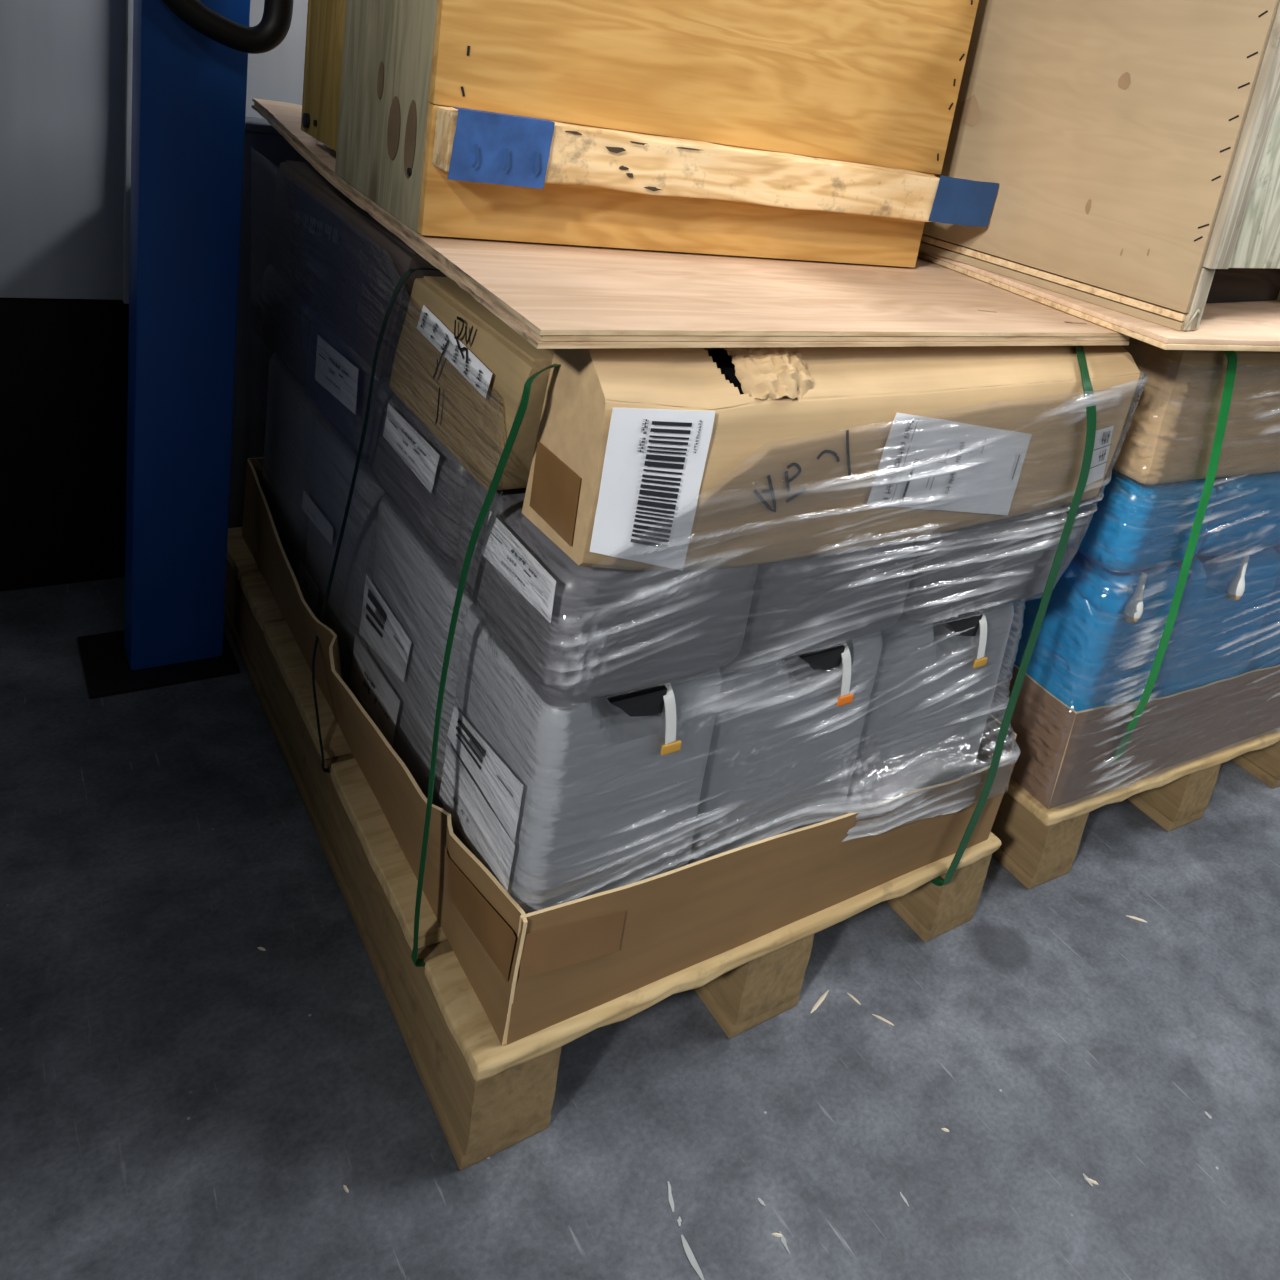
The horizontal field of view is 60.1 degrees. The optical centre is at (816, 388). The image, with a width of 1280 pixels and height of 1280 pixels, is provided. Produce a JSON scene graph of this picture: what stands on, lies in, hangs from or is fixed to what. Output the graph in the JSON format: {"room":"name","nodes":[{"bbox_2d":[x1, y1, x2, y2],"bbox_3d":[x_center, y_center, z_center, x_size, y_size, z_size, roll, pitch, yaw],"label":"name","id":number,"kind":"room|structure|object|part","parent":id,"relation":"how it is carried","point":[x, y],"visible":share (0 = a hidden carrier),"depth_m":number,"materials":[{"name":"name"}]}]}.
{"room":"warehouse","nodes":[
{"label":"warehouse","id":0,"kind":"room"},
{"bbox_2d":[0,577,1279,1279],"bbox_3d":[0.999,1.060,1.011,9.000,0.001,7.100,-2,21,-39],"label":"floor","id":1,"kind":"structure","parent":0,"point":[182,1098],"depth_m":1.22,"materials":[{"name":"concrete"}]},
{"bbox_2d":[77,0,250,698],"bbox_3d":[-0.822,-0.791,1.402,0.203,2.600,0.175,-2,21,-39],"label":"steel column","id":2,"kind":"structure","parent":1,"relation":"on","point":[189,88],"depth_m":1.59,"materials":[{"name":"blue metal"}]},
{"bbox_3d":[-1.064,0.431,1.756,0.203,0.009,0.175,-2,21,-39],"label":"plate","id":3,"kind":"part","parent":2,"relation":"part of","materials":[{"name":"metal"}]},
{"bbox_2d":[160,0,292,53],"bbox_3d":[-0.764,-0.919,1.282,0.307,0.982,0.071,-2,21,-39],"label":"hose","id":4,"kind":"object","parent":2,"relation":"attached to","point":[273,28],"visible":1,"depth_m":1.44,"materials":[{"name":"rubber"}]},
{"bbox_2d":[224,527,1001,1169],"bbox_3d":[-0.408,0.501,1.716,0.747,0.144,1.212,-2,21,-39],"label":"wooden pallet","id":5,"kind":"object","parent":1,"relation":"on","point":[486,1096],"visible":0.34,"depth_m":1.27,"materials":[{"name":"brown wood"}]},
{"bbox_2d":[262,352,320,578],"bbox_3d":[-0.773,0.138,1.789,0.206,0.364,0.282,-2,21,-39],"label":"plastic container","id":6,"kind":"object","parent":5,"relation":"on","point":[293,414],"visible":0.15,"depth_m":1.68,"materials":[{"name":"grey plastic"}]},
{"bbox_2d":[297,411,385,704],"bbox_3d":[-0.606,0.230,1.583,0.212,0.364,0.283,-2,21,-39],"label":"plastic container","id":7,"kind":"object","parent":5,"relation":"on","point":[356,553],"visible":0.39,"depth_m":1.48,"materials":[{"name":"plastic"}]},
{"bbox_2d":[306,313,389,462],"bbox_3d":[-0.564,-0.011,1.510,0.226,0.142,0.284,-2,21,-39],"label":"plastic container","id":8,"kind":"object","parent":7,"relation":"on","point":[343,402],"visible":0.37,"depth_m":1.40,"materials":[{"name":"plastic"}]},
{"bbox_2d":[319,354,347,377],"bbox_3d":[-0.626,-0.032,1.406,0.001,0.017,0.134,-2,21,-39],"label":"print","id":9,"kind":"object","parent":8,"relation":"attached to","point":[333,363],"depth_m":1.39},
{"bbox_2d":[317,345,354,392],"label":"print","id":10,"kind":"object","parent":8,"relation":"attached to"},
{"bbox_2d":[266,160,446,377],"bbox_3d":[-0.520,-0.179,1.538,0.343,0.168,0.646,-2,21,-39],"label":"carton","id":11,"kind":"object","parent":8,"relation":"on","point":[348,266],"visible":0.38,"depth_m":1.37,"materials":[{"name":"brown cardboard"}]},
{"bbox_2d":[312,267,439,772],"bbox_3d":[-0.545,0.171,1.315,0.224,0.699,0.111,16,17,18],"label":"strap","id":12,"kind":"object","parent":5,"relation":"attached to","point":[408,273],"visible":0.8,"depth_m":1.30,"materials":[{"name":"green plastic"}]},
{"bbox_2d":[350,494,472,808],"bbox_3d":[-0.427,0.328,1.367,0.213,0.363,0.293,-2,21,-39],"label":"plastic container","id":13,"kind":"object","parent":5,"relation":"on","point":[418,648],"visible":0.23,"depth_m":1.27,"materials":[{"name":"plastic"}]},
{"bbox_2d":[363,672,376,702],"bbox_3d":[-0.563,0.377,1.368,0.001,0.026,0.054,-2,21,-39],"label":"print","id":14,"kind":"object","parent":13,"relation":"attached to","point":[364,672],"depth_m":1.37},
{"bbox_2d":[366,588,385,636],"bbox_3d":[-0.545,0.281,1.342,0.001,0.044,0.075,-2,21,-39],"label":"print","id":15,"kind":"object","parent":13,"relation":"attached to","point":[370,595],"depth_m":1.34},
{"bbox_2d":[375,610,403,649],"bbox_3d":[-0.513,0.291,1.303,0.001,0.010,0.106,-2,21,-39],"label":"print","id":16,"kind":"object","parent":13,"relation":"attached to","point":[376,612],"depth_m":1.32},
{"bbox_2d":[370,379,472,568],"bbox_3d":[-0.383,0.089,1.292,0.226,0.141,0.288,-2,21,-39],"label":"plastic container","id":17,"kind":"object","parent":13,"relation":"on","point":[416,471],"visible":0.34,"depth_m":1.18,"materials":[{"name":"plastic"}]},
{"bbox_2d":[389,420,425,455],"bbox_3d":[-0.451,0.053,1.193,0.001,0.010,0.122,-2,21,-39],"label":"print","id":18,"kind":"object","parent":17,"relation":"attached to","point":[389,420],"depth_m":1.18},
{"bbox_2d":[390,414,434,469],"bbox_3d":[-0.446,0.062,1.188,0.001,0.027,0.159,-2,21,-39],"label":"print","id":19,"kind":"object","parent":17,"relation":"attached to","point":[390,414],"depth_m":1.19},
{"bbox_2d":[411,364,560,966],"bbox_3d":[-0.314,0.286,1.077,0.109,0.697,0.127,20,18,27],"label":"strap","id":20,"kind":"object","parent":5,"relation":"attached to","point":[522,408],"visible":0.83,"depth_m":1.06,"materials":[{"name":"green plastic"}]},
{"bbox_2d":[439,603,721,913],"bbox_3d":[-0.262,0.417,1.168,0.213,0.367,0.252,-2,21,-39],"label":"plastic container","id":21,"kind":"object","parent":5,"relation":"on","point":[548,790],"visible":0.58,"depth_m":1.07,"materials":[{"name":"plastic"}]},
{"bbox_2d":[456,718,485,769],"bbox_3d":[-0.355,0.362,1.112,0.001,0.030,0.076,-2,21,-39],"label":"print","id":22,"kind":"object","parent":21,"relation":"attached to","point":[459,722],"depth_m":1.11},
{"bbox_2d":[469,740,512,796],"bbox_3d":[-0.322,0.374,1.072,0.001,0.012,0.109,-2,21,-39],"label":"print","id":23,"kind":"object","parent":21,"relation":"attached to","point":[470,741],"depth_m":1.09},
{"bbox_2d":[456,478,757,701],"bbox_3d":[-0.218,0.183,1.093,0.227,0.145,0.262,-2,21,-39],"label":"plastic container","id":24,"kind":"object","parent":21,"relation":"on","point":[541,602],"visible":0.62,"depth_m":0.99,"materials":[{"name":"plastic"}]},
{"bbox_2d":[389,276,554,489],"bbox_3d":[-0.238,-0.016,1.194,0.349,0.151,0.362,-2,21,-39],"label":"carton","id":25,"kind":"object","parent":24,"relation":"on","point":[457,364],"visible":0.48,"depth_m":1.05,"materials":[{"name":"cardboard"}]},
{"bbox_2d":[421,312,482,387],"bbox_3d":[-0.360,-0.041,1.066,0.001,0.030,0.170,-2,21,-39],"label":"print","id":26,"kind":"object","parent":25,"relation":"attached to","point":[426,314],"depth_m":1.06},
{"bbox_2d":[490,532,535,576],"bbox_3d":[-0.275,0.149,0.981,0.001,0.009,0.102,-2,21,-39],"label":"print","id":27,"kind":"object","parent":24,"relation":"attached to","point":[512,551],"depth_m":0.96},
{"bbox_2d":[487,523,546,594],"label":"print","id":28,"kind":"object","parent":24,"relation":"attached to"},
{"bbox_2d":[242,457,1016,1044],"bbox_3d":[-0.373,0.367,1.659,0.756,0.152,1.170,-2,21,-39],"label":"cardboard tray","id":29,"kind":"object","parent":5,"relation":"on","point":[533,972],"visible":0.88,"depth_m":1.19,"materials":[{"name":"brown cardboard"}]},
{"bbox_2d":[251,231,1147,902],"bbox_3d":[-0.291,0.094,1.598,0.782,0.623,1.190,-2,21,-39],"label":"film","id":30,"kind":"object","parent":29,"relation":"attached to","point":[1006,680],"visible":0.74,"depth_m":1.35,"materials":[{"name":"white"}]},
{"bbox_2d":[688,631,881,863],"bbox_3d":[-0.092,0.411,1.306,0.221,0.367,0.252,-2,21,-39],"label":"plastic container","id":31,"kind":"object","parent":5,"relation":"on","point":[777,775],"visible":0.29,"depth_m":1.19,"materials":[{"name":"grey plastic"}]},
{"bbox_2d":[742,539,915,655],"bbox_3d":[-0.046,0.184,1.237,0.218,0.128,0.262,-2,21,-39],"label":"plastic container","id":32,"kind":"object","parent":31,"relation":"on","point":[800,604],"visible":0.37,"depth_m":1.12,"materials":[{"name":"grey plastic"}]},
{"bbox_2d":[522,345,1139,570],"bbox_3d":[0.066,0.045,1.163,0.735,0.219,0.132,-2,21,-39],"label":"carton","id":33,"kind":"object","parent":32,"relation":"on","point":[634,449],"visible":0.88,"depth_m":1.03,"materials":[{"name":"brown cardboard"}]},
{"bbox_2d":[637,419,701,452],"bbox_3d":[-0.123,0.041,0.915,0.060,0.034,0.001,-2,21,-39],"label":"print","id":34,"kind":"object","parent":33,"relation":"attached to","point":[645,423],"depth_m":0.90},
{"bbox_2d":[251,98,1129,348],"bbox_3d":[-0.279,-0.257,1.508,0.764,0.035,1.207,-2,21,-39],"label":"plywood sheet","id":35,"kind":"object","parent":33,"relation":"on","point":[554,296],"visible":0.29,"depth_m":1.09,"materials":[{"name":"beige wood"}]},
{"bbox_2d":[301,0,345,150],"bbox_3d":[-0.455,-0.500,1.466,0.393,0.376,0.200,-2,21,-39],"label":"wooden crate","id":36,"kind":"object","parent":35,"relation":"on","point":[325,28],"visible":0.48,"depth_m":1.38,"materials":[{"name":"wood"}]},
{"bbox_2d":[335,0,998,266],"bbox_3d":[-0.143,-0.399,1.336,0.736,0.414,0.392,-1,20,-38],"label":"wooden crate","id":37,"kind":"object","parent":35,"relation":"on","point":[809,130],"visible":1,"depth_m":1.18,"materials":[{"name":"yellow wood"}]},
{"bbox_2d":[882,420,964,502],"bbox_3d":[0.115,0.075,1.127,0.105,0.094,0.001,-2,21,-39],"label":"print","id":38,"kind":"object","parent":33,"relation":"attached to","point":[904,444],"depth_m":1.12},
{"bbox_2d":[891,418,1019,502],"bbox_3d":[0.157,0.072,1.160,0.188,0.093,0.001,-2,21,-39],"label":"print","id":39,"kind":"object","parent":33,"relation":"attached to","point":[918,418],"depth_m":1.14},
{"bbox_2d":[1090,430,1111,468],"bbox_3d":[0.348,0.074,1.322,0.036,0.049,0.001,-2,21,-39],"label":"print","id":40,"kind":"object","parent":33,"relation":"attached to","point":[1110,430],"depth_m":1.32},
{"bbox_2d":[842,602,1013,814],"bbox_3d":[0.085,0.405,1.449,0.229,0.367,0.252,-2,21,-39],"label":"plastic container","id":41,"kind":"object","parent":5,"relation":"on","point":[904,747],"visible":0.35,"depth_m":1.33,"materials":[{"name":"grey plastic"}]},
{"bbox_2d":[901,506,1067,620],"bbox_3d":[0.144,0.175,1.391,0.267,0.131,0.262,-2,21,-39],"label":"plastic container","id":42,"kind":"object","parent":41,"relation":"on","point":[933,585],"visible":0.28,"depth_m":1.27,"materials":[{"name":"grey plastic"}]},
{"bbox_2d":[930,345,1095,885],"bbox_3d":[0.218,0.283,1.395,0.078,0.736,0.158,1,19,-32],"label":"strap","id":43,"kind":"object","parent":5,"relation":"attached to","point":[1086,382],"visible":0.83,"depth_m":1.34,"materials":[{"name":"green plastic"}]},
{"bbox_2d":[772,1233,781,1236],"bbox_3d":[-0.039,0.836,1.073,0.011,0.002,0.003,11,16,0],"label":"wood splinter","id":44,"kind":"object","parent":1,"relation":"on","point":[774,1234],"visible":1,"depth_m":1.07,"materials":[{"name":"beige wood"}]},
{"bbox_2d":[810,990,828,1012],"bbox_3d":[0.004,0.763,1.353,0.006,0.002,0.045,19,18,26],"label":"wood splinter","id":45,"kind":"object","parent":1,"relation":"on","point":[820,1000],"visible":1,"depth_m":1.35,"materials":[{"name":"beige wood"}]},
{"bbox_2d":[847,993,860,1004],"bbox_3d":[0.047,0.767,1.367,0.022,0.002,0.003,24,20,37],"label":"wood splinter","id":46,"kind":"object","parent":1,"relation":"on","point":[850,995],"visible":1,"depth_m":1.37,"materials":[{"name":"beige wood"}]},
{"bbox_2d":[872,1014,893,1025],"bbox_3d":[0.083,0.781,1.344,0.030,0.002,0.002,17,17,20],"label":"wood splinter","id":47,"kind":"object","parent":1,"relation":"on","point":[877,1016],"visible":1,"depth_m":1.34,"materials":[{"name":"beige wood"}]},
{"bbox_2d":[1086,1178,1097,1184],"bbox_3d":[0.302,0.869,1.191,0.014,0.002,0.003,16,16,15],"label":"wood splinter","id":48,"kind":"object","parent":1,"relation":"on","point":[1089,1179],"visible":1,"depth_m":1.19,"materials":[{"name":"beige wood"}]},
{"bbox_2d":[991,728,1279,888],"bbox_3d":[0.299,0.481,2.270,0.783,0.144,1.211,-1,20,-36],"label":"wooden pallet","id":49,"kind":"object","parent":1,"relation":"on","point":[1040,844],"visible":0.2,"depth_m":1.67,"materials":[{"name":"brown wood"}]},
{"bbox_2d":[1004,545,1180,711],"bbox_3d":[0.387,0.392,1.690,0.204,0.372,0.278,-1,20,-36],"label":"plastic container","id":50,"kind":"object","parent":49,"relation":"on","point":[1095,624],"visible":0.35,"depth_m":1.57,"materials":[{"name":"blue plastic"}]},
{"bbox_3d":[0.452,0.289,1.526,0.025,0.064,0.024,-1,20,-36],"label":"spout","id":51,"kind":"part","parent":50,"relation":"part of","materials":[{"name":"white plastic"}]},
{"bbox_2d":[1060,469,1215,571],"bbox_3d":[0.431,0.156,1.626,0.203,0.143,0.270,-1,20,-36],"label":"plastic container","id":52,"kind":"object","parent":50,"relation":"on","point":[1136,525],"visible":0.39,"depth_m":1.50,"materials":[{"name":"blue plastic"}]},
{"bbox_2d":[989,657,1279,808],"bbox_3d":[0.374,0.366,2.153,0.747,0.164,0.995,-1,20,-36],"label":"cardboard tray","id":53,"kind":"object","parent":49,"relation":"on","point":[1058,763],"visible":0.51,"depth_m":1.65,"materials":[{"name":"brown cardboard"}]},
{"bbox_2d":[1092,393,1279,791],"bbox_3d":[0.592,0.210,1.875,0.795,0.684,0.468,-1,20,-36],"label":"film","id":54,"kind":"object","parent":53,"relation":"attached to","point":[1148,640],"visible":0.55,"depth_m":1.61,"materials":[{"name":"white"}]},
{"bbox_2d":[1150,547,1279,698],"bbox_3d":[0.575,0.389,1.828,0.258,0.372,0.278,-1,20,-36],"label":"plastic container","id":55,"kind":"object","parent":49,"relation":"on","point":[1219,589],"visible":0.2,"depth_m":1.70,"materials":[{"name":"blue plastic"}]},
{"bbox_3d":[0.654,0.286,1.674,0.025,0.064,0.024,-1,20,-36],"label":"spout","id":56,"kind":"part","parent":55,"relation":"part of","materials":[{"name":"white plastic"}]},
{"bbox_2d":[1197,472,1279,556],"bbox_3d":[0.619,0.153,1.764,0.257,0.143,0.270,-1,20,-36],"label":"plastic container","id":57,"kind":"object","parent":55,"relation":"on","point":[1258,494],"visible":0.3,"depth_m":1.62,"materials":[{"name":"blue plastic"}]},
{"bbox_2d":[1246,545,1279,671],"bbox_3d":[0.789,0.387,1.984,0.268,0.373,0.278,-1,20,-36],"label":"plastic container","id":58,"kind":"object","parent":49,"relation":"on","point":[1267,645],"visible":0.02,"depth_m":1.83,"materials":[{"name":"blue plastic"}]},
{"bbox_3d":[0.832,0.150,1.921,0.268,0.144,0.270,-1,20,-36],"label":"plastic container","id":59,"kind":"object","parent":58,"relation":"on","visible":0},
{"bbox_2d":[1113,337,1279,484],"bbox_3d":[0.639,-0.037,1.790,0.749,0.205,0.420,-1,20,-36],"label":"carton","id":60,"kind":"object","parent":59,"relation":"on","point":[1170,435],"visible":0.26,"depth_m":1.46,"materials":[{"name":"brown cardboard"}]},
{"bbox_2d":[918,249,1279,351],"bbox_3d":[0.478,-0.233,1.921,0.939,0.014,1.068,-1,20,-36],"label":"plywood sheet","id":61,"kind":"object","parent":60,"relation":"on","point":[1248,325],"visible":0.24,"depth_m":1.37,"materials":[{"name":"beige wood"}]},
{"bbox_2d":[919,0,1279,330],"bbox_3d":[0.471,-0.403,1.649,0.630,0.452,0.624,24,21,39],"label":"wooden crate","id":62,"kind":"object","parent":61,"relation":"on","point":[1131,148],"visible":0.83,"depth_m":1.34,"materials":[{"name":"beige wood"}]},
{"bbox_3d":[0.448,-0.113,1.314,0.038,0.078,0.034,24,21,39],"label":"corner post","id":63,"kind":"part","parent":62,"relation":"part of","materials":[{"name":"beige wood"}]},
{"bbox_3d":[0.498,-0.320,1.258,0.046,0.361,0.052,24,21,39],"label":"corner post","id":64,"kind":"part","parent":62,"relation":"part of","materials":[{"name":"beige wood"}]},
{"bbox_2d":[1112,351,1236,761],"bbox_3d":[0.476,0.234,1.565,0.070,0.662,0.115,-1,20,-36],"label":"strap","id":65,"kind":"object","parent":60,"relation":"attached to","point":[1231,355],"visible":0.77,"depth_m":1.52,"materials":[{"name":"green plastic"}]},
{"bbox_2d":[1126,915,1146,921],"bbox_3d":[0.473,0.783,1.605,0.031,0.002,0.004,14,16,9],"label":"wood splinter","id":66,"kind":"object","parent":1,"relation":"on","point":[1133,917],"visible":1,"depth_m":1.60,"materials":[{"name":"beige wood"}]},
{"bbox_3d":[-0.280,-1.314,2.478,9.000,3.200,0.100,-2,21,-39],"label":"wall","id":67,"kind":"structure","parent":0,"visible":0},
{"bbox_2d":[0,298,128,590],"bbox_3d":[-1.261,0.051,2.002,5.000,0.518,0.270,-2,21,-39],"label":"trim","id":68,"kind":"structure","parent":67,"relation":"attached to","point":[64,362],"depth_m":1.83,"materials":[{"name":"black metal"}]},
{"bbox_2d":[122,0,132,303],"bbox_3d":[-0.909,-1.312,1.456,0.009,2.479,0.022,-2,21,-39],"label":"trim","id":69,"kind":"structure","parent":67,"relation":"attached to","point":[129,3],"depth_m":1.72,"materials":[{"name":"white paint"}]},
{"bbox_2d":[0,0,307,299],"bbox_3d":[-0.977,-1.363,1.587,5.000,2.480,0.282,-2,21,-39],"label":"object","id":70,"kind":"structure","parent":67,"relation":"attached to","point":[62,62],"depth_m":1.69,"materials":[{"name":"white paint"}]}
]}

